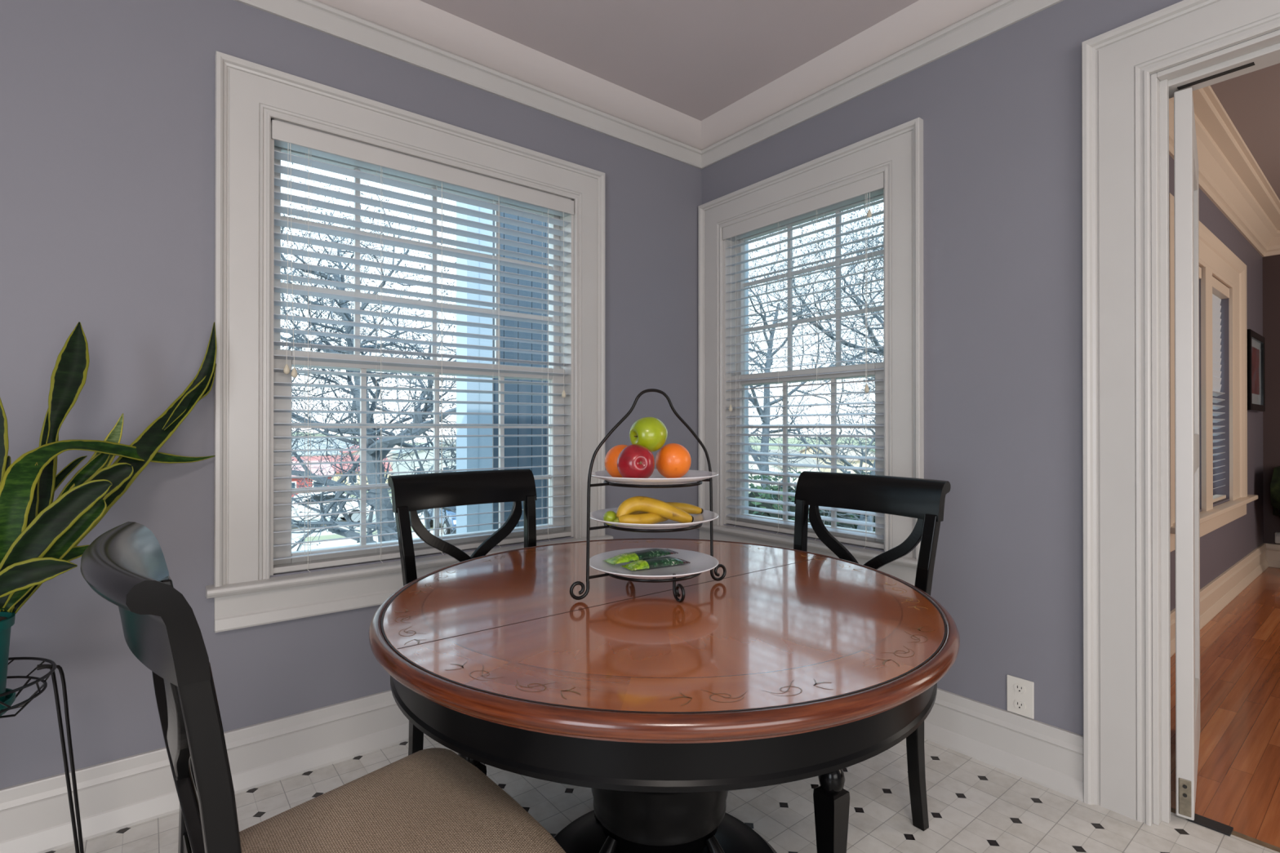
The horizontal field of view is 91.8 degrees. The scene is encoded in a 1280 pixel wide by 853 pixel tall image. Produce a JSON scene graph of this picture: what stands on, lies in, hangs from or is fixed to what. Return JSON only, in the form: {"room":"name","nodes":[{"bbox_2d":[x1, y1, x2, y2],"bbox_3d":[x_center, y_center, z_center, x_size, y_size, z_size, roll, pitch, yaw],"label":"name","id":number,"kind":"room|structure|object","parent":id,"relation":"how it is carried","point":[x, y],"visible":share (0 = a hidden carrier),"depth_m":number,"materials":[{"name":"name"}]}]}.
{"room":"dining room","nodes":[
{"label":"dining room","id":0,"kind":"room"},
{"bbox_2d":[0,0,701,789],"bbox_3d":[-1.773,-0.304,1.702,5.200,2.900,0.200,0,0,-39],"label":"wall","id":1,"kind":"structure","parent":0,"point":[107,107],"depth_m":1.85,"materials":[{"name":"paint"}]},
{"bbox_2d":[0,689,426,852],"bbox_3d":[-1.622,1.051,1.669,5.000,0.188,0.034,0,0,-39],"label":"baseboard","id":2,"kind":"structure","parent":1,"relation":"attached to","point":[115,795],"depth_m":1.83,"materials":[{"name":"white wood"}]},
{"bbox_2d":[205,50,613,632],"bbox_3d":[-0.803,-0.260,2.453,1.509,1.792,0.296,0,0,-39],"label":"window","id":3,"kind":"structure","parent":1,"relation":"in","point":[248,95],"depth_m":2.12,"materials":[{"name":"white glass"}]},
{"bbox_2d":[271,120,573,573],"bbox_3d":[-0.763,-0.254,2.402,1.161,1.494,0.075,0,0,-39],"label":"window blind","id":4,"kind":"object","parent":3,"relation":"attached to","point":[286,135],"visible":0.87,"depth_m":2.32,"materials":[{"name":"grey plastic"}]},
{"bbox_2d":[291,431,875,542],"bbox_3d":[0.322,3.851,3.231,520.000,9.399,520.000,0,0,-39],"label":"lawn","id":5,"kind":"structure","parent":0,"point":[789,440],"depth_m":194.84,"materials":[{"name":"green plant"}]},
{"bbox_2d":[291,460,334,497],"bbox_3d":[-43.330,6.560,75.846,9.800,4.550,6.800,0,0,-39],"label":"house","id":6,"kind":"object","parent":5,"relation":"on","point":[294,481],"visible":0.14,"depth_m":75.69,"materials":[{"name":"red"}]},
{"bbox_2d":[291,438,354,457],"bbox_3d":[-60.056,5.524,111.110,15.800,6.850,7.800,0,0,-39],"label":"house","id":7,"kind":"object","parent":5,"relation":"on","point":[343,443],"visible":0.06,"depth_m":110.64,"materials":[{"name":"beige"}]},
{"bbox_2d":[291,455,392,485],"bbox_3d":[-43.095,6.498,87.541,13.800,4.750,6.800,0,0,-39],"label":"house","id":8,"kind":"object","parent":5,"relation":"on","point":[335,478],"visible":0.08,"depth_m":86.34,"materials":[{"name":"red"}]},
{"bbox_2d":[280,162,456,551],"bbox_3d":[-4.067,-0.261,9.501,6.603,8.911,7.679,0,0,-42],"label":"bare tree","id":9,"kind":"object","parent":5,"relation":"on","point":[387,515],"visible":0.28,"depth_m":9.40,"materials":[{"name":"grey plant"}]},
{"bbox_2d":[339,438,403,476],"bbox_3d":[-45.808,5.420,109.677,11.800,7.050,7.800,0,0,-39],"label":"house","id":10,"kind":"object","parent":5,"relation":"on","point":[353,452],"visible":0.04,"depth_m":107.23,"materials":[{"name":"beige"}]},
{"bbox_2d":[389,441,456,475],"bbox_3d":[-34.480,5.808,105.916,13.800,6.250,7.800,0,0,-39],"label":"house","id":11,"kind":"object","parent":5,"relation":"on","point":[422,454],"visible":0.12,"depth_m":101.33,"materials":[{"name":"grey"}]},
{"bbox_2d":[439,439,456,444],"bbox_3d":[-40.008,5.917,139.869,12.800,6.250,7.800,0,0,-39],"label":"house","id":12,"kind":"object","parent":5,"relation":"on","point":[443,440],"visible":0.02,"depth_m":136.99,"materials":[{"name":"beige"}]},
{"bbox_2d":[456,201,492,533],"bbox_3d":[-1.248,1.005,4.674,0.250,6.300,0.240,0,0,-39],"label":"pillar","id":13,"kind":"structure","parent":5,"relation":"on","point":[466,520],"depth_m":4.60,"materials":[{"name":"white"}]},
{"bbox_2d":[492,209,548,529],"bbox_3d":[-0.836,1.006,4.993,0.844,6.300,0.075,0,0,-39],"label":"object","id":14,"kind":"object","parent":5,"relation":"on","point":[515,420],"visible":0.05,"depth_m":4.89,"materials":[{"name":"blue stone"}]},
{"bbox_2d":[748,474,793,519],"bbox_3d":[1.812,2.580,9.737,2.027,3.975,2.021,0,0,-39],"label":"evergreen shrub","id":15,"kind":"object","parent":5,"relation":"on","point":[753,495],"visible":0.06,"depth_m":9.55,"materials":[{"name":"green plant"}]},
{"bbox_2d":[753,467,809,522],"bbox_3d":[2.788,2.654,12.019,2.126,3.803,2.182,0,0,-39],"label":"evergreen shrub","id":16,"kind":"object","parent":5,"relation":"on","point":[792,508],"visible":0.04,"depth_m":11.82,"materials":[{"name":"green plant"}]},
{"bbox_2d":[748,448,823,489],"bbox_3d":[19.569,6.161,91.397,9.800,5.450,10.800,0,0,-39],"label":"house","id":17,"kind":"object","parent":5,"relation":"on","point":[806,460],"visible":0.1,"depth_m":88.29,"materials":[{"name":"beige"}]},
{"bbox_2d":[748,200,884,531],"bbox_3d":[4.726,-1.279,10.279,9.807,10.976,7.084,0,0,-32],"label":"bare tree","id":18,"kind":"object","parent":5,"relation":"on","point":[880,352],"visible":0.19,"depth_m":10.11,"materials":[{"name":"grey plant"}]},
{"bbox_2d":[748,219,884,493],"bbox_3d":[3.461,-1.197,17.625,10.242,10.807,7.605,0,0,-34],"label":"bare tree","id":19,"kind":"object","parent":5,"relation":"on","point":[763,317],"visible":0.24,"depth_m":16.86,"materials":[{"name":"grey plant"}]},
{"bbox_2d":[763,207,883,471],"bbox_3d":[7.742,-2.007,17.688,8.645,12.454,7.424,0,0,30],"label":"bare tree","id":20,"kind":"object","parent":5,"relation":"on","point":[882,317],"visible":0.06,"depth_m":17.09,"materials":[{"name":"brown plant"}]},
{"bbox_2d":[799,444,875,474],"bbox_3d":[30.937,5.887,99.597,10.800,6.050,10.800,0,0,-39],"label":"house","id":21,"kind":"object","parent":5,"relation":"on","point":[853,453],"visible":0.07,"depth_m":95.80,"materials":[{"name":"beige"}]},
{"bbox_2d":[818,509,858,528],"bbox_3d":[4.065,2.892,13.897,2.296,3.339,2.290,0,0,-39],"label":"evergreen shrub","id":22,"kind":"object","parent":5,"relation":"on","point":[854,526],"visible":0.02,"depth_m":13.40,"materials":[{"name":"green plant"}]},
{"bbox_2d":[853,470,875,531],"bbox_3d":[5.736,2.775,15.373,2.538,3.576,2.511,0,0,-39],"label":"evergreen shrub","id":23,"kind":"object","parent":5,"relation":"on","point":[862,470],"visible":0.02,"depth_m":14.78,"materials":[{"name":"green plant"}]},
{"bbox_2d":[857,444,875,454],"bbox_3d":[41.456,6.017,108.861,10.800,5.850,10.800,0,0,-39],"label":"house","id":24,"kind":"object","parent":5,"relation":"on","point":[871,450],"visible":0.02,"depth_m":104.24,"materials":[{"name":"grey"}]},
{"bbox_2d":[45,566,1279,852],"bbox_3d":[2.130,1.203,0.972,10.400,0.120,6.200,0,0,-39],"label":"floor","id":25,"kind":"structure","parent":0,"point":[974,806],"depth_m":1.92,"materials":[{"name":"tile"}]},
{"bbox_2d":[0,657,84,852],"bbox_3d":[-1.479,0.851,1.364,0.393,0.582,0.389,0,0,-39],"label":"plant stand","id":26,"kind":"object","parent":25,"relation":"on","point":[52,666],"visible":0.98,"depth_m":1.49,"materials":[{"name":"black metal"}]},
{"bbox_2d":[0,659,50,718],"bbox_3d":[-1.510,0.610,1.359,0.334,0.084,0.334,0,0,-39],"label":"wire shelf","id":27,"kind":"object","parent":26,"relation":"attached to","point":[41,666],"depth_m":1.41,"materials":[{"name":"black metal"}]},
{"bbox_2d":[0,321,217,715],"bbox_3d":[-1.440,0.163,1.565,0.395,0.965,0.643,0,0,-8],"label":"snake plant","id":28,"kind":"object","parent":26,"relation":"on","point":[40,536],"visible":0.99,"depth_m":1.45,"materials":[{"name":"green plant"}]},
{"bbox_2d":[80,521,565,852],"bbox_3d":[-0.460,0.647,0.951,0.594,0.993,0.540,0,0,-41],"label":"dining chair","id":29,"kind":"object","parent":25,"relation":"on","point":[433,800],"visible":1,"depth_m":0.96,"materials":[{"name":"black paint"}]},
{"bbox_2d":[387,468,537,775],"bbox_3d":[-0.429,0.650,1.915,0.540,0.993,0.594,0,0,-42],"label":"dining chair","id":30,"kind":"object","parent":25,"relation":"on","point":[411,493],"visible":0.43,"depth_m":2.05,"materials":[{"name":"black paint"}]},
{"bbox_2d":[368,538,959,852],"bbox_3d":[0.046,0.764,1.476,1.291,0.762,1.310,0,0,-39],"label":"dining table","id":31,"kind":"object","parent":25,"relation":"on","point":[792,665],"visible":0.99,"depth_m":1.05,"materials":[{"name":"brown wood"}]},
{"bbox_2d":[569,388,726,602],"bbox_3d":[0.030,0.147,1.450,0.235,0.470,0.345,0,0,29],"label":"plate stand","id":32,"kind":"object","parent":31,"relation":"on","point":[675,588],"visible":0.59,"depth_m":1.37,"materials":[{"name":"black metal"}]},
{"bbox_2d":[587,469,718,484],"bbox_3d":[0.030,0.121,1.450,0.305,0.024,0.305,0,0,-39],"label":"plate","id":33,"kind":"object","parent":32,"relation":"on","point":[691,476],"visible":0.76,"depth_m":1.36,"materials":[{"name":"white ceramic"}]},
{"bbox_2d":[604,444,627,477],"bbox_3d":[-0.042,0.083,1.445,0.081,0.082,0.080,0,0,-39],"label":"orange","id":34,"kind":"object","parent":33,"relation":"on","point":[611,456],"visible":0.34,"depth_m":1.42,"materials":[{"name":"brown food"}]},
{"bbox_2d":[617,444,654,478],"bbox_3d":[-0.009,0.082,1.373,0.085,0.085,0.070,0,0,-18],"label":"apple","id":35,"kind":"object","parent":33,"relation":"on","point":[634,460],"visible":0.94,"depth_m":1.35,"materials":[{"name":"red food"}]},
{"bbox_2d":[655,443,691,478],"bbox_3d":[0.078,0.082,1.462,0.084,0.085,0.084,0,0,-39],"label":"orange","id":36,"kind":"object","parent":33,"relation":"on","point":[673,460],"visible":0.97,"depth_m":1.43,"materials":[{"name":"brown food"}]},
{"bbox_2d":[629,417,667,452],"bbox_3d":[0.021,0.019,1.440,0.086,0.082,0.083,0,0,-39],"label":"apple","id":37,"kind":"object","parent":36,"relation":"on","point":[651,433],"visible":0.91,"depth_m":1.41,"materials":[{"name":"green food"}]},
{"bbox_2d":[589,547,718,579],"bbox_3d":[0.030,0.325,1.450,0.305,0.024,0.305,0,0,-39],"label":"plate","id":38,"kind":"object","parent":32,"relation":"on","point":[700,562],"visible":0.76,"depth_m":1.44,"materials":[{"name":"white ceramic"}]},
{"bbox_2d":[602,548,678,564],"bbox_3d":[0.002,0.309,1.493,0.178,0.021,0.058,0,0,-28],"label":"snacks","id":39,"kind":"object","parent":38,"relation":"on","point":[652,553],"visible":0.98,"depth_m":1.47,"materials":[{"name":"food"}]},
{"bbox_2d":[620,556,690,570],"bbox_3d":[0.037,0.319,1.456,0.160,0.018,0.056,0,0,-30],"label":"vegetable","id":40,"kind":"object","parent":38,"relation":"on","point":[649,563],"visible":1,"depth_m":1.44,"materials":[{"name":"food"}]},
{"bbox_2d":[590,507,718,528],"bbox_3d":[0.030,0.217,1.450,0.305,0.024,0.305,0,0,-39],"label":"plate","id":41,"kind":"object","parent":32,"relation":"on","point":[707,516],"visible":0.45,"depth_m":1.39,"materials":[{"name":"white ceramic"}]},
{"bbox_2d":[603,511,617,525],"bbox_3d":[-0.065,0.203,1.378,0.036,0.033,0.034,0,0,-39],"label":"lime","id":42,"kind":"object","parent":41,"relation":"on","point":[610,516],"visible":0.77,"depth_m":1.36,"materials":[{"name":"green food"}]},
{"bbox_2d":[613,512,668,525],"bbox_3d":[0.018,0.204,1.380,0.163,0.028,0.051,0,0,-39],"label":"banana","id":43,"kind":"object","parent":41,"relation":"on","point":[651,517],"visible":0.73,"depth_m":1.34,"materials":[{"name":"yellow food"}]},
{"bbox_2d":[616,496,693,523],"bbox_3d":[0.031,0.187,1.385,0.182,0.064,0.038,0,0,-16],"label":"banana","id":44,"kind":"object","parent":41,"relation":"on","point":[636,504],"visible":0.87,"depth_m":1.37,"materials":[{"name":"yellow food"}]},
{"bbox_2d":[631,502,703,514],"bbox_3d":[0.037,0.198,1.451,0.253,0.036,0.047,0,0,-33],"label":"banana","id":45,"kind":"object","parent":41,"relation":"on","point":[689,508],"visible":0.34,"depth_m":1.49,"materials":[{"name":"yellow food"}]},
{"bbox_2d":[793,471,951,852],"bbox_3d":[0.519,0.649,1.800,0.594,0.993,0.540,0,0,-36],"label":"dining chair","id":46,"kind":"object","parent":25,"relation":"on","point":[923,500],"visible":0.44,"depth_m":1.78,"materials":[{"name":"black paint"}]},
{"bbox_2d":[1187,813,1233,836],"bbox_3d":[1.641,1.144,1.784,0.052,0.004,0.090,0,0,-39],"label":"threshold","id":47,"kind":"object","parent":25,"relation":"on","point":[1216,826],"depth_m":1.78,"materials":[{"name":"grey metal"}]},
{"bbox_3d":[5.201,0.744,4.725,0.457,0.837,0.460,0,0,-39],"label":"side table","id":48,"kind":"object","parent":25,"relation":"on","visible":0},
{"bbox_2d":[1270,466,1279,518],"bbox_3d":[5.200,0.588,4.726,0.539,0.549,0.538,0,0,-39],"label":"plant","id":49,"kind":"object","parent":48,"relation":"on","point":[1275,481],"visible":0.99,"depth_m":4.75,"materials":[{"name":"green plant"}]},
{"bbox_2d":[420,0,918,120],"bbox_3d":[-0.044,-1.591,-0.368,5.320,0.140,5.600,0,0,-39],"label":"ceiling","id":50,"kind":"structure","parent":0,"point":[695,59],"depth_m":2.38,"materials":[{"name":"paint"}]},
{"bbox_2d":[315,0,999,150],"bbox_3d":[-0.013,-1.494,-0.343,5.000,0.095,5.200,0,0,-39],"label":"cove","id":51,"kind":"object","parent":50,"relation":"attached to","point":[418,20],"visible":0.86,"depth_m":2.50,"materials":[{"name":"white paint"}]},
{"bbox_2d":[701,0,1278,735],"bbox_3d":[2.176,-0.307,1.014,0.120,2.900,6.200,0,0,-39],"label":"wall","id":52,"kind":"structure","parent":0,"point":[1001,112],"depth_m":2.10,"materials":[{"name":"paint"}]},
{"bbox_2d":[693,117,924,586],"bbox_3d":[0.733,-0.255,2.800,0.221,1.784,1.203,0,0,-39],"label":"window","id":53,"kind":"structure","parent":52,"relation":"in","point":[897,152],"depth_m":2.69,"materials":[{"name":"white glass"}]},
{"bbox_2d":[744,240,748,513],"bbox_3d":[0.509,-0.270,3.247,0.054,1.640,0.108,0,0,-39],"label":"window","id":54,"kind":"structure","parent":53,"relation":"attached to","point":[746,392],"depth_m":3.21,"materials":[{"name":"white wood"}]},
{"bbox_2d":[722,172,884,549],"bbox_3d":[0.708,-0.252,2.789,0.075,1.494,0.870,0,0,-39],"label":"window blind","id":55,"kind":"object","parent":53,"relation":"attached to","point":[869,187],"visible":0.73,"depth_m":2.76,"materials":[{"name":"grey plastic"}]},
{"bbox_2d":[924,688,1084,802],"bbox_3d":[0.838,1.054,2.565,0.034,0.188,1.698,0,0,-39],"label":"baseboard","id":56,"kind":"structure","parent":52,"relation":"attached to","point":[1048,756],"depth_m":2.07,"materials":[{"name":"white wood"}]},
{"bbox_2d":[1006,675,1034,719],"bbox_3d":[1.260,0.896,2.056,0.010,0.121,0.081,0,0,-39],"label":"wall outlet","id":57,"kind":"object","parent":52,"relation":"attached to","point":[1020,692],"visible":1,"depth_m":2.05,"materials":[{"name":"white plastic"}]},
{"bbox_2d":[1013,700,1025,710],"bbox_3d":[1.259,0.924,2.055,0.004,0.025,0.034,0,0,-39],"label":"socket","id":58,"kind":"object","parent":57,"relation":"attached to","point":[1018,704],"depth_m":2.05,"materials":[{"name":"white plastic"}]},
{"bbox_2d":[1013,684,1025,693],"bbox_3d":[1.259,0.869,2.055,0.004,0.025,0.034,0,0,-39],"label":"socket","id":59,"kind":"object","parent":57,"relation":"attached to","point":[1018,688],"depth_m":2.05,"materials":[{"name":"white plastic"}]},
{"bbox_2d":[1081,0,1279,826],"bbox_3d":[1.826,-0.018,1.440,0.176,2.324,1.304,0,0,-39],"label":"door frame","id":60,"kind":"structure","parent":52,"relation":"attached to","point":[1117,64],"depth_m":1.81,"materials":[{"name":"white wood"}]},
{"bbox_2d":[1173,87,1199,820],"bbox_3d":[1.822,0.078,2.060,0.040,2.113,0.731,0,0,43],"label":"door","id":61,"kind":"structure","parent":52,"relation":"in","point":[1186,192],"depth_m":1.80,"materials":[{"name":"white wood"}]},
{"bbox_2d":[1177,62,1254,89],"bbox_3d":[1.623,-0.989,1.751,0.020,0.002,0.160,0,0,-39],"label":"door track","id":62,"kind":"object","parent":52,"relation":"attached to","point":[1251,64],"depth_m":1.75,"materials":[{"name":"black metal"}]},
{"bbox_2d":[1168,85,1279,257],"bbox_3d":[4.671,-1.538,1.899,4.880,0.232,4.470,0,0,-39],"label":"crown molding","id":63,"kind":"structure","parent":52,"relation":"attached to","point":[1229,175],"depth_m":3.83,"materials":[{"name":"beige wood"}]},
{"bbox_2d":[1170,807,1279,852],"bbox_3d":[2.767,1.201,0.373,0.028,0.120,4.470,0,0,-39],"label":"trim","id":64,"kind":"structure","parent":52,"relation":"attached to","point":[1172,810],"depth_m":1.72,"materials":[{"name":"brown wood"}]},
{"bbox_2d":[1168,155,1263,611],"bbox_3d":[3.294,-0.323,3.784,5.080,2.950,0.200,0,0,-39],"label":"wall","id":65,"kind":"structure","parent":0,"point":[1222,548],"depth_m":4.28,"materials":[{"name":"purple paint"}]},
{"bbox_2d":[1168,192,1257,552],"bbox_3d":[3.530,-0.263,3.889,2.440,1.808,0.210,0,0,-39],"label":"window","id":66,"kind":"structure","parent":65,"relation":"in","point":[1216,260],"depth_m":3.79,"materials":[{"name":"beige wood"}]},
{"bbox_2d":[1199,266,1201,279],"bbox_3d":[3.050,-0.229,3.503,0.670,1.430,0.075,0,0,-39],"label":"window blind","id":67,"kind":"object","parent":66,"relation":"attached to","point":[1200,268],"visible":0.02,"depth_m":3.67,"materials":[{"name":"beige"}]},
{"bbox_2d":[1212,276,1229,502],"bbox_3d":[3.739,-0.227,4.052,0.670,1.430,0.075,0,0,-39],"label":"window blind","id":68,"kind":"object","parent":66,"relation":"attached to","point":[1220,291],"visible":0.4,"depth_m":4.16,"materials":[{"name":"beige plastic"}]},
{"bbox_2d":[1170,542,1279,657],"bbox_3d":[4.679,1.052,1.897,4.860,0.188,4.470,0,0,-39],"label":"baseboard","id":69,"kind":"structure","parent":65,"relation":"attached to","point":[1222,590],"depth_m":4.16,"materials":[{"name":"beige"}]},
{"bbox_2d":[1246,328,1265,411],"bbox_3d":[4.708,-0.416,4.753,0.680,0.593,0.044,0,0,-39],"label":"framed picture","id":70,"kind":"object","parent":65,"relation":"attached to","point":[1255,342],"visible":0.8,"depth_m":4.76,"materials":[{"name":"black paint"}]},
{"bbox_2d":[1251,346,1259,395],"bbox_3d":[4.722,-0.426,4.760,0.390,0.353,0.003,0,0,-39],"label":"print","id":71,"kind":"object","parent":70,"relation":"attached to","point":[1255,349],"depth_m":4.77},
{"bbox_2d":[1210,62,1279,199],"bbox_3d":[4.749,-1.729,1.962,5.080,0.150,4.870,0,0,-39],"label":"ceiling","id":72,"kind":"structure","parent":0,"point":[1251,100],"depth_m":3.25,"materials":[{"name":"grey paint"}]},
{"bbox_2d":[1262,254,1279,544],"bbox_3d":[6.657,-0.324,3.478,0.200,2.950,4.470,0,0,-39],"label":"wall","id":73,"kind":"structure","parent":0,"point":[1271,264],"depth_m":5.13,"materials":[{"name":"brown paint"}]},
{"bbox_2d":[1275,532,1279,543],"bbox_3d":[5.227,0.911,5.064,0.055,0.090,0.060,0,0,-39],"label":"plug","id":74,"kind":"object","parent":73,"relation":"attached to","point":[1277,534],"visible":1,"depth_m":5.06,"materials":[{"name":"white plastic"}]},
{"label":"outside","id":75,"kind":"structure","parent":0,"visible":0},
{"bbox_2d":[291,537,299,542],"bbox_3d":[-9.888,4.217,12.995,8.200,0.130,20.000,0,0,-39],"label":"driveway","id":76,"kind":"structure","parent":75,"point":[296,540],"depth_m":22.87,"materials":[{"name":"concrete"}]},
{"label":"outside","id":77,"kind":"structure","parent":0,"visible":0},
{"bbox_2d":[291,528,456,551],"bbox_3d":[-16.204,4.222,17.552,52.000,0.150,2.000,0,0,-39],"label":"sidewalk","id":78,"kind":"structure","parent":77,"point":[323,544],"depth_m":21.96,"materials":[{"name":"concrete"}]},
{"bbox_2d":[427,506,456,534],"bbox_3d":[-7.387,3.372,25.213,1.830,1.700,4.510,0,0,-33],"label":"car","id":79,"kind":"object","parent":78,"relation":"on","point":[452,522],"visible":0.16,"depth_m":23.64,"materials":[{"name":"blue paint"}]},
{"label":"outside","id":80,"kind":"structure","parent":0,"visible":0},
{"bbox_2d":[291,511,425,537],"bbox_3d":[-22.131,4.250,21.780,48.000,0.120,9.000,0,0,-39],"label":"street","id":81,"kind":"structure","parent":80,"point":[324,532],"depth_m":25.34,"materials":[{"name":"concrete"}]},
{"bbox_2d":[291,492,375,522],"bbox_3d":[-13.847,3.516,26.465,4.510,1.420,1.830,0,0,-39],"label":"car","id":82,"kind":"object","parent":81,"relation":"on","point":[355,517],"visible":0.2,"depth_m":25.96,"materials":[{"name":"white paint"}]},
{"bbox_3d":[1.592,-0.318,-2.521,5.200,2.900,0.200,0,0,-39],"label":"wall","id":83,"kind":"structure","parent":0,"visible":0},
{"bbox_2d":[234,0,1063,168],"bbox_3d":[-0.013,-1.403,-0.343,5.000,0.090,5.200,0,0,-39],"label":"crown molding","id":84,"kind":"structure","parent":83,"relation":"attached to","point":[320,16],"depth_m":2.42,"materials":[{"name":"white wood"}]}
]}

